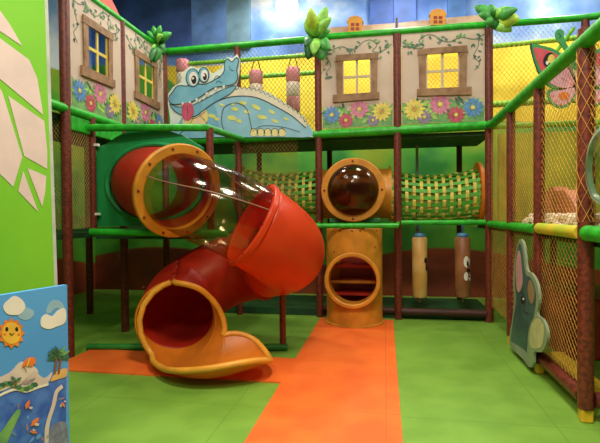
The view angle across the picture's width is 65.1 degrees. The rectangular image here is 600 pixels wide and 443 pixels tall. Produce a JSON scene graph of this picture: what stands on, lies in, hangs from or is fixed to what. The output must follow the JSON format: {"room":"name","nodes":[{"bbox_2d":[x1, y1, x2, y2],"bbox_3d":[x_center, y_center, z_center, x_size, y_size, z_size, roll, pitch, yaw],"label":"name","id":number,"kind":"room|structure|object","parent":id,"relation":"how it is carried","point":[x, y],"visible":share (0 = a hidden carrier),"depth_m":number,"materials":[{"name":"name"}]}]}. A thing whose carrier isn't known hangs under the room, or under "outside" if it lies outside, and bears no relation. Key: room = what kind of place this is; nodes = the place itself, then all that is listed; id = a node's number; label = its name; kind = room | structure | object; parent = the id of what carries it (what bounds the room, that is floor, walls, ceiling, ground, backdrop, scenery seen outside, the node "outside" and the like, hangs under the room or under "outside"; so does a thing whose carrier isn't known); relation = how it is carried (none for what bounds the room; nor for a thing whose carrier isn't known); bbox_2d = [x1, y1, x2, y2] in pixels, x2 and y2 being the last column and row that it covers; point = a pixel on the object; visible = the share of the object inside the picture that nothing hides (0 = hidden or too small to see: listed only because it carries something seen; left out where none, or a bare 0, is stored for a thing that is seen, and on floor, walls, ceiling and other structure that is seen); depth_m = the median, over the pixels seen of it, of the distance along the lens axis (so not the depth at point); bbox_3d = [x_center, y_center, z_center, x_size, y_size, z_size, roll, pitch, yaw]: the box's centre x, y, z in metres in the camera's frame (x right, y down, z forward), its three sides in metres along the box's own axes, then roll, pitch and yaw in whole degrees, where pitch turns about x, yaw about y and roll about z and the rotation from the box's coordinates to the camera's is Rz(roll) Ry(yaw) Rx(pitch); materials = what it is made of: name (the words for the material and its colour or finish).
{"room":"indoor playground","nodes":[
{"label":"indoor playground","id":0,"kind":"room"},
{"bbox_2d":[48,0,95,294],"bbox_3d":[-4.580,-1.684,4.226,0.100,6.000,8.750,0,1,10],"label":"wall","id":1,"kind":"structure","parent":0,"point":[79,245],"depth_m":7.68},
{"bbox_2d":[176,58,188,84],"bbox_3d":[-1.734,-2.104,6.981,0.200,0.595,0.200,0,1,10],"label":"hanging bag","id":2,"kind":"object","parent":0,"point":[181,59],"visible":0.33,"depth_m":6.89,"materials":[{"name":"fabric"}]},
{"bbox_2d":[188,53,313,65],"bbox_3d":[-0.721,-2.343,6.794,2.130,0.057,0.060,0,1,10],"label":"rail","id":3,"kind":"object","parent":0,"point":[294,55],"visible":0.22,"depth_m":6.76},
{"bbox_2d":[249,61,262,90],"bbox_3d":[-0.633,-1.964,6.785,0.200,0.762,0.200,0,1,10],"label":"hanging bag","id":4,"kind":"object","parent":3,"relation":"hanging from","point":[251,70],"visible":0.42,"depth_m":6.70,"materials":[{"name":"fabric"}]},
{"bbox_2d":[286,58,299,112],"bbox_3d":[-0.098,-1.954,6.689,0.200,0.788,0.200,0,1,10],"label":"hanging bag","id":5,"kind":"object","parent":3,"relation":"hanging from","point":[291,67],"visible":0.77,"depth_m":6.61,"materials":[{"name":"fabric"}]},
{"bbox_2d":[241,70,321,79],"bbox_3d":[-0.631,-2.252,7.287,2.130,0.068,0.070,0,1,10],"label":"rail","id":6,"kind":"object","parent":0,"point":[303,72],"visible":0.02,"depth_m":7.21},
{"bbox_2d":[69,289,599,442],"bbox_3d":[0.997,1.335,3.225,11.400,0.100,9.050,0,1,10],"label":"floor","id":7,"kind":"structure","parent":0,"point":[460,381],"depth_m":3.53,"materials":[{"name":"rubber"}]},
{"bbox_2d":[0,0,57,293],"bbox_3d":[-2.023,-0.361,1.666,0.352,3.400,2.320,0,1,26],"label":"board","id":8,"kind":"object","parent":7,"relation":"on","point":[28,254],"visible":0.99,"depth_m":2.46,"materials":[{"name":"wood"}]},
{"bbox_2d":[0,285,70,442],"bbox_3d":[-1.524,0.833,1.654,0.038,1.002,1.612,0,1,26],"label":"panel","id":9,"kind":"object","parent":7,"relation":"on","point":[34,367],"visible":1,"depth_m":2.20,"materials":[{"name":"blue paint"}]},
{"bbox_2d":[58,0,74,357],"bbox_3d":[-2.220,-1.008,4.447,0.092,4.600,0.092,0,1,10],"label":"post","id":10,"kind":"object","parent":7,"relation":"on","point":[63,5],"visible":0.79,"depth_m":4.42,"materials":[{"name":"red plastic"}]},
{"bbox_2d":[84,148,93,313],"bbox_3d":[-2.884,0.063,6.417,0.090,2.400,0.090,0,1,10],"label":"post","id":11,"kind":"object","parent":7,"relation":"on","point":[89,240],"visible":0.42,"depth_m":6.39,"materials":[{"name":"red plastic"}]},
{"bbox_2d":[120,20,128,331],"bbox_3d":[-2.041,-0.517,5.420,0.090,3.580,0.090,0,1,10],"label":"post","id":12,"kind":"object","parent":7,"relation":"on","point":[124,268],"visible":0.52,"depth_m":5.40,"materials":[{"name":"red plastic"}]},
{"bbox_2d":[51,99,126,131],"bbox_3d":[-2.113,-1.080,5.042,0.090,0.088,2.810,0,1,10],"label":"rail","id":13,"kind":"object","parent":12,"relation":"attached to","point":[56,105],"visible":0.34,"depth_m":4.63,"materials":[{"name":"green plastic"}]},
{"bbox_2d":[52,111,61,228],"bbox_3d":[-2.658,-0.486,4.537,0.905,1.123,0.010,0,1,10],"label":"safety net","id":14,"kind":"object","parent":13,"relation":"attached to","point":[55,111],"visible":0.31,"depth_m":4.47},
{"bbox_2d":[88,117,96,227],"bbox_3d":[-2.128,-0.491,4.827,0.068,1.150,0.068,0,1,10],"label":"post","id":15,"kind":"object","parent":13,"relation":"attached to","point":[92,137],"visible":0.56,"depth_m":4.80,"materials":[{"name":"red plastic"}]},
{"bbox_2d":[71,115,89,228],"bbox_3d":[-2.180,-0.492,4.653,0.010,1.123,0.345,0,1,10],"label":"safety net","id":16,"kind":"object","parent":15,"relation":"attached to","point":[72,115],"visible":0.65,"depth_m":4.66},
{"bbox_2d":[94,131,204,225],"bbox_3d":[-1.528,-0.444,4.755,1.206,0.984,0.110,0,1,10],"label":"panel","id":17,"kind":"object","parent":15,"relation":"attached to","point":[109,212],"visible":0.77,"depth_m":4.81,"materials":[{"name":"green plastic"}]},
{"bbox_2d":[69,0,121,122],"bbox_3d":[-2.113,-1.694,4.918,0.050,1.167,0.889,0,1,10],"label":"board","id":18,"kind":"object","parent":13,"relation":"on","point":[92,91],"visible":1,"depth_m":4.85,"materials":[{"name":"beige wood"}]},
{"bbox_2d":[125,25,163,123],"bbox_3d":[-1.937,-1.709,5.893,0.050,1.175,0.994,0,1,10],"label":"board","id":19,"kind":"object","parent":13,"relation":"on","point":[140,108],"visible":0.82,"depth_m":5.78,"materials":[{"name":"beige wood"}]},
{"bbox_2d":[147,25,171,62],"bbox_3d":[-1.812,-2.270,6.056,0.347,0.512,0.206,0,1,10],"label":"palm leaves","id":20,"kind":"object","parent":19,"relation":"attached to","point":[158,48],"visible":0.94,"depth_m":6.03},
{"bbox_2d":[71,115,121,140],"bbox_3d":[-2.037,-0.968,5.457,0.040,0.140,1.930,0,1,10],"label":"fascia","id":21,"kind":"object","parent":12,"relation":"on","point":[77,124],"visible":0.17,"depth_m":4.73,"materials":[{"name":"plastic"}]},
{"bbox_2d":[91,0,154,44],"bbox_3d":[-2.123,-2.300,5.020,0.080,0.078,2.810,0,1,10],"label":"rail","id":22,"kind":"object","parent":12,"relation":"attached to","point":[99,3],"visible":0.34,"depth_m":5.34,"materials":[{"name":"green plastic"}]},
{"bbox_2d":[100,0,118,13],"bbox_3d":[-2.256,-2.759,4.776,0.090,0.870,1.500,0,1,10],"label":"board","id":23,"kind":"object","parent":22,"relation":"on","point":[109,3],"visible":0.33,"depth_m":5.30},
{"bbox_2d":[96,229,233,238],"bbox_3d":[-1.392,0.140,5.560,1.220,0.050,1.540,0,1,10],"label":"deck","id":24,"kind":"object","parent":12,"relation":"attached to","point":[229,230],"visible":0.21,"depth_m":4.83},
{"bbox_2d":[206,127,214,229],"bbox_3d":[-0.888,-0.409,4.655,0.072,1.030,0.072,0,1,10],"label":"post","id":25,"kind":"object","parent":24,"relation":"on","point":[209,134],"visible":0.28,"depth_m":4.63,"materials":[{"name":"red plastic"}]},
{"bbox_2d":[89,228,228,236],"bbox_3d":[-1.409,0.111,4.653,1.432,0.090,0.072,0,1,8],"label":"rail","id":26,"kind":"object","parent":25,"relation":"attached to","point":[92,231],"visible":0.77,"depth_m":4.65,"materials":[{"name":"green plastic"}]},
{"bbox_2d":[87,124,243,141],"bbox_3d":[-1.370,-1.003,5.447,1.243,0.211,1.740,0,1,10],"label":"rail","id":27,"kind":"object","parent":25,"relation":"attached to","point":[91,127],"visible":1,"depth_m":4.67,"materials":[{"name":"green plastic"}]},
{"bbox_2d":[168,55,312,137],"bbox_3d":[-0.843,-1.641,6.202,2.053,1.127,0.033,0,1,10],"label":"board","id":28,"kind":"object","parent":27,"relation":"on","point":[201,96],"visible":0.95,"depth_m":6.21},
{"bbox_2d":[162,54,169,267],"bbox_3d":[-1.851,-0.537,6.473,0.090,3.580,0.090,0,1,10],"label":"post","id":29,"kind":"object","parent":7,"relation":"on","point":[165,165],"visible":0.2,"depth_m":6.43,"materials":[{"name":"red plastic"}]},
{"bbox_2d":[165,36,310,54],"bbox_3d":[-0.819,-2.342,6.252,2.131,0.108,0.090,0,1,10],"label":"rail","id":30,"kind":"object","parent":29,"relation":"attached to","point":[290,40],"visible":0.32,"depth_m":6.22,"materials":[{"name":"green plastic"}]},
{"bbox_2d":[167,44,314,129],"bbox_3d":[-0.801,-1.744,6.332,2.134,1.184,0.010,0,1,10],"label":"safety net","id":31,"kind":"object","parent":30,"relation":"attached to","point":[294,44],"visible":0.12,"depth_m":6.25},
{"bbox_2d":[68,350,294,382],"bbox_3d":[-1.120,1.280,4.221,2.080,0.012,0.620,0,1,10],"label":"floor mat","id":32,"kind":"object","parent":7,"relation":"on","point":[125,362],"visible":0.64,"depth_m":4.12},
{"bbox_2d":[111,143,324,378],"bbox_3d":[-0.808,0.237,4.670,1.760,2.054,2.260,-1,1,-34],"label":"slide","id":33,"kind":"object","parent":32,"relation":"on","point":[275,248],"visible":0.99,"depth_m":4.31,"materials":[{"name":"red plastic"}]},
{"bbox_2d":[86,343,287,350],"bbox_3d":[-1.122,1.244,4.658,2.000,0.062,0.064,0,1,2],"label":"rail","id":34,"kind":"object","parent":7,"relation":"on","point":[90,346],"visible":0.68,"depth_m":4.65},
{"bbox_2d":[234,45,242,314],"bbox_3d":[-0.818,-0.543,6.287,0.084,3.580,0.084,0,1,10],"label":"post","id":35,"kind":"object","parent":7,"relation":"on","point":[237,51],"visible":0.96,"depth_m":6.25,"materials":[{"name":"red plastic"}]},
{"bbox_2d":[189,137,236,144],"bbox_3d":[-1.339,-1.100,6.370,1.050,0.107,0.110,0,1,10],"label":"rail","id":36,"kind":"object","parent":35,"relation":"attached to","point":[217,140],"visible":0.36,"depth_m":6.29,"materials":[{"name":"green plastic"}]},
{"bbox_2d":[257,153,261,190],"bbox_3d":[-0.626,0.028,7.330,0.080,2.400,0.080,0,1,10],"label":"post","id":37,"kind":"object","parent":7,"relation":"on","point":[259,166],"visible":0.02,"depth_m":7.28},
{"bbox_2d":[279,295,285,343],"bbox_3d":[-0.171,0.956,4.642,0.064,0.630,0.064,0,1,10],"label":"post","id":38,"kind":"object","parent":7,"relation":"on","point":[282,298],"visible":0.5,"depth_m":4.62,"materials":[{"name":"red plastic"}]},
{"bbox_2d":[314,55,322,316],"bbox_3d":[0.245,-0.549,6.094,0.090,3.580,0.090,0,1,10],"label":"post","id":39,"kind":"object","parent":7,"relation":"on","point":[318,73],"visible":0.66,"depth_m":6.06,"materials":[{"name":"red plastic"}]},
{"bbox_2d":[304,7,331,60],"bbox_3d":[0.229,-2.325,5.859,0.359,0.671,0.207,0,1,10],"label":"palm leaves","id":40,"kind":"object","parent":39,"relation":"attached to","point":[315,26],"visible":1,"depth_m":5.81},
{"bbox_2d":[322,166,390,220],"bbox_3d":[0.753,-0.374,6.412,0.960,0.740,0.740,0,1,10],"label":"joint","id":41,"kind":"object","parent":39,"relation":"attached to","point":[384,211],"visible":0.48,"depth_m":6.12,"materials":[{"name":"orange plastic"}]},
{"bbox_2d":[231,165,315,214],"bbox_3d":[-0.283,-0.445,6.598,1.185,0.735,0.720,0,1,10],"label":"tunnel","id":42,"kind":"object","parent":41,"relation":"attached to","point":[305,181],"visible":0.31,"depth_m":6.37,"materials":[{"name":"green plastic"}]},
{"bbox_2d":[316,158,399,227],"bbox_3d":[0.687,-0.346,5.721,1.060,0.840,0.646,0,1,10],"label":"window","id":43,"kind":"structure","parent":41,"relation":"attached to","point":[352,189],"depth_m":5.56,"materials":[{"name":"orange plastic"}]},
{"bbox_2d":[329,218,380,222],"bbox_3d":[0.686,-0.015,5.847,0.620,0.055,0.230,0,1,10],"label":"ledge","id":44,"kind":"object","parent":43,"relation":"attached to","point":[331,220],"visible":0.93,"depth_m":5.73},
{"bbox_2d":[391,162,484,220],"bbox_3d":[1.781,-0.356,6.227,1.149,0.820,0.820,0,1,10],"label":"tunnel","id":45,"kind":"object","parent":41,"relation":"attached to","point":[430,185],"visible":0.81,"depth_m":5.98,"materials":[{"name":"green plastic"}]},
{"bbox_2d":[239,121,486,142],"bbox_3d":[0.737,-1.136,5.994,3.172,0.157,0.110,0,1,10],"label":"rail","id":46,"kind":"object","parent":39,"relation":"attached to","point":[476,125],"visible":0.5,"depth_m":5.89,"materials":[{"name":"green plastic"}]},
{"bbox_2d":[232,140,298,198],"bbox_3d":[-0.466,-0.706,6.271,0.904,0.804,0.010,0,1,10],"label":"safety net","id":47,"kind":"object","parent":46,"relation":"attached to","point":[291,140],"visible":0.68,"depth_m":6.26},
{"bbox_2d":[321,35,392,128],"bbox_3d":[0.714,-1.760,5.961,0.917,1.142,0.050,0,1,10],"label":"board","id":48,"kind":"object","parent":46,"relation":"on","point":[374,108],"visible":0.94,"depth_m":5.95,"materials":[{"name":"beige wood"}]},
{"bbox_2d":[401,28,484,124],"bbox_3d":[1.746,-1.770,5.774,1.004,1.152,0.050,0,1,10],"label":"board","id":49,"kind":"object","parent":46,"relation":"on","point":[420,104],"visible":1,"depth_m":5.77,"materials":[{"name":"beige wood"}]},
{"bbox_2d":[244,318,402,442],"bbox_3d":[0.237,1.284,3.310,0.915,0.012,5.350,0,1,10],"label":"floor mat","id":50,"kind":"object","parent":7,"relation":"on","point":[341,386],"visible":0.89,"depth_m":3.47,"materials":[{"name":"rubber"}]},
{"bbox_2d":[324,228,384,328],"bbox_3d":[0.666,0.659,5.773,0.730,1.170,0.757,0,1,10],"label":"tube","id":51,"kind":"object","parent":50,"relation":"on","point":[353,274],"visible":0.99,"depth_m":5.54,"materials":[{"name":"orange plastic"}]},
{"bbox_2d":[327,151,331,222],"bbox_3d":[0.457,0.021,7.134,0.080,2.400,0.080,0,1,10],"label":"post","id":52,"kind":"object","parent":7,"relation":"on","point":[329,153],"visible":0.16,"depth_m":7.08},
{"bbox_2d":[200,131,484,154],"bbox_3d":[0.334,-1.084,6.632,4.290,0.050,0.990,0,1,10],"label":"deck","id":53,"kind":"object","parent":52,"relation":"attached to","point":[451,139],"visible":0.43,"depth_m":6.38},
{"bbox_2d":[226,295,484,319],"bbox_3d":[0.354,1.183,6.672,4.290,0.085,0.990,0,1,10],"label":"deck","id":54,"kind":"object","parent":7,"relation":"on","point":[295,304],"visible":0.29,"depth_m":6.39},
{"bbox_2d":[416,145,418,301],"bbox_3d":[1.651,0.028,6.614,0.038,2.204,0.040,0,1,10],"label":"pole","id":55,"kind":"object","parent":54,"relation":"on","point":[417,162],"visible":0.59,"depth_m":6.59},
{"bbox_2d":[393,33,401,319],"bbox_3d":[1.229,-0.554,5.916,0.096,3.580,0.096,0,1,10],"label":"post","id":56,"kind":"object","parent":7,"relation":"on","point":[397,36],"visible":1,"depth_m":5.88,"materials":[{"name":"red plastic"}]},
{"bbox_2d":[323,305,393,313],"bbox_3d":[0.761,1.137,6.084,0.920,0.078,0.080,0,1,10],"label":"rail","id":57,"kind":"object","parent":56,"relation":"attached to","point":[385,309],"visible":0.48,"depth_m":5.99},
{"bbox_2d":[401,220,485,224],"bbox_3d":[1.770,0.013,5.829,1.010,0.066,0.068,0,1,10],"label":"rail","id":58,"kind":"object","parent":56,"relation":"attached to","point":[403,222],"visible":1,"depth_m":5.80,"materials":[{"name":"green plastic"}]},
{"bbox_2d":[412,225,427,301],"bbox_3d":[1.536,0.531,6.034,0.190,0.999,0.190,0,1,10],"label":"bag","id":59,"kind":"object","parent":58,"relation":"hanging from","point":[419,241],"visible":0.97,"depth_m":5.96,"materials":[{"name":"leather"}]},
{"bbox_2d":[455,225,470,301],"bbox_3d":[2.054,0.522,5.939,0.190,0.987,0.192,0,1,10],"label":"bag","id":60,"kind":"object","parent":58,"relation":"hanging from","point":[462,241],"visible":0.99,"depth_m":5.86,"materials":[{"name":"leather"}]},
{"bbox_2d":[402,308,486,316],"bbox_3d":[1.780,1.133,5.849,1.010,0.088,0.090,0,1,10],"label":"rail","id":61,"kind":"object","parent":56,"relation":"attached to","point":[405,311],"visible":0.93,"depth_m":5.81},
{"bbox_2d":[456,146,461,298],"bbox_3d":[2.307,0.011,6.800,0.080,2.400,0.080,0,1,10],"label":"post","id":62,"kind":"object","parent":7,"relation":"on","point":[459,148],"visible":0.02,"depth_m":6.76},
{"bbox_2d":[332,56,468,132],"bbox_3d":[1.441,-1.773,6.871,2.094,1.184,0.010,0,1,10],"label":"safety net","id":63,"kind":"object","parent":62,"relation":"attached to","point":[448,56],"visible":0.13,"depth_m":6.79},
{"bbox_2d":[493,98,575,107],"bbox_3d":[3.586,-1.681,6.536,2.451,0.118,0.090,0,1,10],"label":"rail","id":64,"kind":"object","parent":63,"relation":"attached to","point":[508,101],"visible":0.02,"depth_m":6.62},
{"bbox_2d":[485,27,492,322],"bbox_3d":[2.302,-0.560,5.723,0.096,3.580,0.096,0,1,10],"label":"post","id":65,"kind":"object","parent":7,"relation":"on","point":[488,32],"visible":0.8,"depth_m":5.69,"materials":[{"name":"red plastic"}]},
{"bbox_2d":[474,4,519,32],"bbox_3d":[2.293,-2.363,5.486,0.488,0.361,0.206,0,1,21],"label":"palm leaves","id":66,"kind":"object","parent":65,"relation":"attached to","point":[501,19],"visible":1,"depth_m":5.46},
{"bbox_2d":[506,111,515,343],"bbox_3d":[2.144,0.038,4.776,0.084,2.420,0.084,0,1,10],"label":"post","id":67,"kind":"object","parent":7,"relation":"on","point":[509,131],"visible":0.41,"depth_m":4.75,"materials":[{"name":"red plastic"}]},
{"bbox_2d":[491,229,506,319],"bbox_3d":[2.239,0.564,5.257,0.007,0.952,0.882,0,1,10],"label":"safety net","id":68,"kind":"object","parent":67,"relation":"attached to","point":[493,229],"visible":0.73,"depth_m":5.30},
{"bbox_2d":[491,119,506,220],"bbox_3d":[2.229,-0.576,5.237,0.007,1.132,0.882,0,1,10],"label":"safety net","id":69,"kind":"object","parent":67,"relation":"attached to","point":[505,119],"visible":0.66,"depth_m":5.28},
{"bbox_2d":[486,221,532,233],"bbox_3d":[2.142,0.047,4.818,0.084,0.082,1.760,0,1,10],"label":"rail","id":70,"kind":"object","parent":67,"relation":"attached to","point":[520,227],"visible":0.68,"depth_m":4.57,"materials":[{"name":"green plastic"}]},
{"bbox_2d":[512,96,532,222],"bbox_3d":[2.066,-0.569,4.332,0.007,1.152,0.802,0,1,10],"label":"safety net","id":71,"kind":"object","parent":67,"relation":"attached to","point":[532,96],"visible":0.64,"depth_m":4.38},
{"bbox_2d":[512,232,532,314],"bbox_3d":[2.076,0.581,4.352,0.007,0.952,0.802,0,1,10],"label":"safety net","id":72,"kind":"object","parent":67,"relation":"attached to","point":[513,232],"visible":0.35,"depth_m":4.34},
{"bbox_2d":[486,18,599,128],"bbox_3d":[1.950,-1.138,3.793,0.100,0.148,3.801,0,1,10],"label":"rail","id":73,"kind":"object","parent":67,"relation":"attached to","point":[591,36],"visible":0.98,"depth_m":3.46,"materials":[{"name":"green plastic"}]},
{"bbox_2d":[533,86,544,373],"bbox_3d":[1.987,0.054,3.906,0.086,2.420,0.086,0,1,10],"label":"post","id":74,"kind":"object","parent":7,"relation":"on","point":[537,95],"visible":0.52,"depth_m":3.87,"materials":[{"name":"red plastic"}]},
{"bbox_2d":[509,239,549,367],"bbox_3d":[1.937,0.689,4.022,0.026,1.060,1.092,0,1,10],"label":"board","id":75,"kind":"object","parent":74,"relation":"attached to","point":[529,335],"visible":1,"depth_m":4.00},
{"bbox_2d":[541,235,576,380],"bbox_3d":[1.915,0.598,3.462,0.007,0.952,0.852,0,1,10],"label":"safety net","id":76,"kind":"object","parent":74,"relation":"attached to","point":[541,235],"visible":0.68,"depth_m":3.44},
{"bbox_2d":[550,240,556,283],"bbox_3d":[3.546,0.004,6.575,0.080,2.400,0.080,0,1,10],"label":"post","id":77,"kind":"object","parent":7,"relation":"on","point":[552,241],"visible":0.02,"depth_m":6.56,"materials":[{"name":"red plastic"}]},
{"bbox_2d":[545,284,599,359],"bbox_3d":[2.835,0.969,4.690,0.700,0.550,1.000,0,1,10],"label":"block","id":78,"kind":"object","parent":7,"relation":"on","point":[597,287],"visible":0.45,"depth_m":4.34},
{"bbox_2d":[550,351,599,391],"bbox_3d":[2.112,1.189,3.605,0.120,0.160,0.800,0,1,10],"label":"block","id":79,"kind":"object","parent":7,"relation":"on","point":[597,381],"visible":0.32,"depth_m":3.67,"materials":[{"name":"yellow plastic"}]},
{"bbox_2d":[581,19,589,27],"bbox_3d":[3.355,-0.566,5.532,0.090,3.580,0.090,0,1,10],"label":"post","id":80,"kind":"object","parent":7,"relation":"on","point":[585,22],"visible":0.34,"depth_m":5.47,"materials":[{"name":"red plastic"}]},
{"bbox_2d":[493,20,599,123],"bbox_3d":[3.286,-1.786,5.582,1.904,1.183,0.009,0,1,10],"label":"safety net","id":81,"kind":"object","parent":80,"relation":"attached to","point":[591,20],"visible":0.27,"depth_m":5.69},
{"bbox_2d":[556,27,575,50],"bbox_3d":[3.141,-2.151,5.571,0.232,0.294,0.044,0,1,10],"label":"rail","id":82,"kind":"object","parent":81,"relation":"attached to","point":[572,30],"visible":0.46,"depth_m":5.55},
{"bbox_2d":[496,119,599,128],"bbox_3d":[3.397,-1.178,5.614,2.100,0.068,0.070,0,1,10],"label":"rail","id":83,"kind":"object","parent":80,"relation":"attached to","point":[597,120],"visible":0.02,"depth_m":5.66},
{"bbox_2d":[498,130,599,221],"bbox_3d":[3.530,-0.538,5.572,2.230,1.080,0.040,0,1,10],"label":"safety net","id":84,"kind":"object","parent":80,"relation":"attached to","point":[554,133],"visible":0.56,"depth_m":5.66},
{"bbox_2d":[512,12,599,26],"bbox_3d":[3.246,-2.319,5.446,1.986,0.208,0.239,0,1,19],"label":"rail","id":85,"kind":"object","parent":80,"relation":"attached to","point":[590,16],"visible":0.75,"depth_m":5.53,"materials":[{"name":"green plastic"}]},
{"bbox_2d":[530,29,599,108],"bbox_3d":[3.208,-1.783,5.465,0.998,0.925,0.038,0,1,10],"label":"board","id":86,"kind":"object","parent":80,"relation":"attached to","point":[543,56],"visible":0.51,"depth_m":5.49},
{"bbox_2d":[577,26,594,422],"bbox_3d":[1.822,0.032,2.995,0.096,2.500,0.096,0,1,10],"label":"post","id":87,"kind":"object","parent":7,"relation":"on","point":[585,249],"visible":0.94,"depth_m":2.97,"materials":[{"name":"red plastic"}]},
{"bbox_2d":[534,223,576,238],"bbox_3d":[1.895,0.063,3.455,0.090,0.088,0.830,0,1,10],"label":"rail","id":88,"kind":"object","parent":87,"relation":"attached to","point":[562,230],"visible":0.77,"depth_m":3.37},
{"bbox_2d":[536,352,576,399],"bbox_3d":[1.924,1.133,3.470,0.100,0.098,0.810,0,1,10],"label":"rail","id":89,"kind":"object","parent":87,"relation":"attached to","point":[561,375],"visible":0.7,"depth_m":3.43,"materials":[{"name":"red plastic"}]},
{"bbox_2d":[541,59,576,223],"bbox_3d":[1.905,-0.567,3.441,0.007,1.162,0.852,0,1,10],"label":"safety net","id":90,"kind":"object","parent":87,"relation":"attached to","point":[576,59],"visible":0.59,"depth_m":3.46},
{"bbox_2d":[576,31,595,221],"bbox_3d":[1.817,-0.598,2.984,0.110,1.202,0.110,0,1,10],"label":"net sleeve","id":91,"kind":"object","parent":87,"relation":"attached to","point":[584,31],"visible":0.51,"depth_m":2.96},
{"bbox_2d":[579,225,599,242],"bbox_3d":[1.713,0.082,2.446,0.100,0.098,1.020,0,1,10],"label":"rail","id":92,"kind":"object","parent":87,"relation":"attached to","point":[590,233],"visible":1,"depth_m":2.81,"materials":[{"name":"green plastic"}]},
{"bbox_2d":[590,41,599,221],"bbox_3d":[1.740,-0.580,2.531,0.007,1.182,0.822,0,1,10],"label":"safety net","id":93,"kind":"object","parent":87,"relation":"attached to","point":[599,41],"visible":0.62,"depth_m":2.86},
{"bbox_2d":[585,128,599,204],"bbox_3d":[1.709,-0.318,2.675,0.075,0.460,0.460,0,1,10],"label":"window","id":94,"kind":"structure","parent":93,"relation":"attached to","point":[591,148],"depth_m":2.84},
{"bbox_2d":[594,392,599,408],"bbox_3d":[2.466,1.138,2.900,1.190,0.098,0.100,0,1,10],"label":"rail","id":95,"kind":"object","parent":87,"relation":"attached to","point":[596,394],"visible":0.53,"depth_m":2.97,"materials":[{"name":"red plastic"}]},
{"bbox_2d":[91,0,599,297],"bbox_3d":[1.766,-1.798,7.574,11.400,6.000,0.100,0,1,10],"label":"wall","id":96,"kind":"structure","parent":0,"point":[145,256],"depth_m":7.62,"materials":[{"name":"paint"}]},
{"bbox_2d":[112,0,191,47],"bbox_3d":[-2.579,-3.847,8.219,1.476,1.850,0.100,0,1,10],"label":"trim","id":97,"kind":"structure","parent":96,"relation":"attached to","point":[174,16],"depth_m":8.13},
{"bbox_2d":[191,0,226,52],"bbox_3d":[-1.545,-3.852,8.032,0.624,1.850,0.100,0,1,10],"label":"trim","id":98,"kind":"structure","parent":96,"relation":"attached to","point":[208,17],"depth_m":7.99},
{"bbox_2d":[226,0,250,49],"bbox_3d":[-1.040,-3.855,7.941,0.401,1.850,0.100,0,1,10],"label":"trim","id":99,"kind":"structure","parent":96,"relation":"attached to","point":[238,12],"depth_m":7.90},
{"bbox_2d":[370,0,393,24],"bbox_3d":[1.307,-3.868,7.516,0.375,1.850,0.100,0,1,10],"label":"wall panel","id":100,"kind":"structure","parent":96,"relation":"attached to","point":[381,11],"depth_m":7.48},
{"bbox_2d":[394,0,415,27],"bbox_3d":[1.654,-3.870,7.433,0.338,1.850,0.140,0,1,10],"label":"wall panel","id":101,"kind":"structure","parent":96,"relation":"attached to","point":[404,10],"depth_m":7.37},
{"bbox_2d":[447,0,465,17],"bbox_3d":[2.430,-3.875,7.313,0.266,1.850,0.100,0,1,10],"label":"trim","id":102,"kind":"structure","parent":96,"relation":"attached to","point":[455,8],"depth_m":7.28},
{"bbox_2d":[326,9,486,39],"bbox_3d":[1.259,-2.470,5.887,2.090,0.280,0.115,0,1,10],"label":"rail","id":103,"kind":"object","parent":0,"point":[437,16],"depth_m":5.79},
{"bbox_2d":[328,23,394,32],"bbox_3d":[0.736,-2.468,6.056,0.960,0.150,0.130,0,1,10],"label":"board","id":104,"kind":"object","parent":103,"relation":"on","point":[388,25],"visible":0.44,"depth_m":6.04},
{"bbox_2d":[347,16,363,31],"bbox_3d":[0.704,-2.499,5.993,0.211,0.214,0.102,0,1,10],"label":"dormer window","id":105,"kind":"structure","parent":104,"relation":"attached to","point":[355,23],"depth_m":5.95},
{"bbox_2d":[398,15,483,27],"bbox_3d":[1.764,-2.478,5.870,1.050,0.160,0.130,0,1,10],"label":"board","id":106,"kind":"object","parent":103,"relation":"on","point":[474,18],"visible":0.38,"depth_m":5.86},
{"bbox_2d":[493,35,576,48],"bbox_3d":[3.431,-2.515,6.548,2.352,0.148,0.070,0,1,10],"label":"rail","id":107,"kind":"object","parent":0,"point":[571,38],"visible":0.41,"depth_m":6.56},
{"bbox_3d":[0.944,-4.764,3.118,11.400,0.100,9.050,0,1,10],"label":"ceiling","id":108,"kind":"structure","parent":0,"visible":0},
{"bbox_2d":[276,0,297,17],"bbox_3d":[-0.208,-3.986,7.330,0.340,1.581,0.340,0,1,10],"label":"globe lamp","id":109,"kind":"object","parent":108,"relation":"hanging from","point":[285,8],"visible":1,"depth_m":7.24,"materials":[{"name":"white"}]},
{"bbox_3d":[-3.097,0.086,5.237,0.090,2.400,0.090,0,1,10],"label":"post","id":110,"kind":"object","parent":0,"visible":0},
{"bbox_2d":[52,112,109,149],"bbox_3d":[-2.523,-1.013,5.722,0.950,0.050,3.800,0,1,10],"label":"safety net","id":111,"kind":"object","parent":110,"relation":"attached to","point":[55,116],"visible":0.09,"depth_m":5.49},
{"bbox_2d":[56,226,146,239],"bbox_3d":[-2.513,0.127,5.742,0.950,0.050,3.800,0,1,10],"label":"deck","id":112,"kind":"object","parent":110,"relation":"attached to","point":[77,233],"visible":0.18,"depth_m":4.98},
{"bbox_3d":[3.173,0.044,4.509,0.080,2.400,0.080,0,1,10],"label":"post","id":113,"kind":"object","parent":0,"visible":0},
{"bbox_2d":[478,225,599,247],"bbox_3d":[2.725,0.100,4.642,1.090,0.050,4.100,0,1,10],"label":"deck","id":114,"kind":"object","parent":113,"relation":"attached to","point":[479,226],"visible":0.25,"depth_m":3.71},
{"bbox_2d":[522,212,599,225],"bbox_3d":[2.226,0.007,3.666,0.469,0.156,1.835,0,1,10],"label":"pebbles","id":115,"kind":"object","parent":114,"relation":"on","point":[597,223],"visible":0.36,"depth_m":3.80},
{"bbox_2d":[545,187,576,213],"bbox_3d":[2.595,-0.179,4.635,0.120,0.338,1.139,0,1,10],"label":"mound","id":116,"kind":"object","parent":115,"relation":"on","point":[555,188],"visible":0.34,"depth_m":4.57,"materials":[{"name":"plastic"}]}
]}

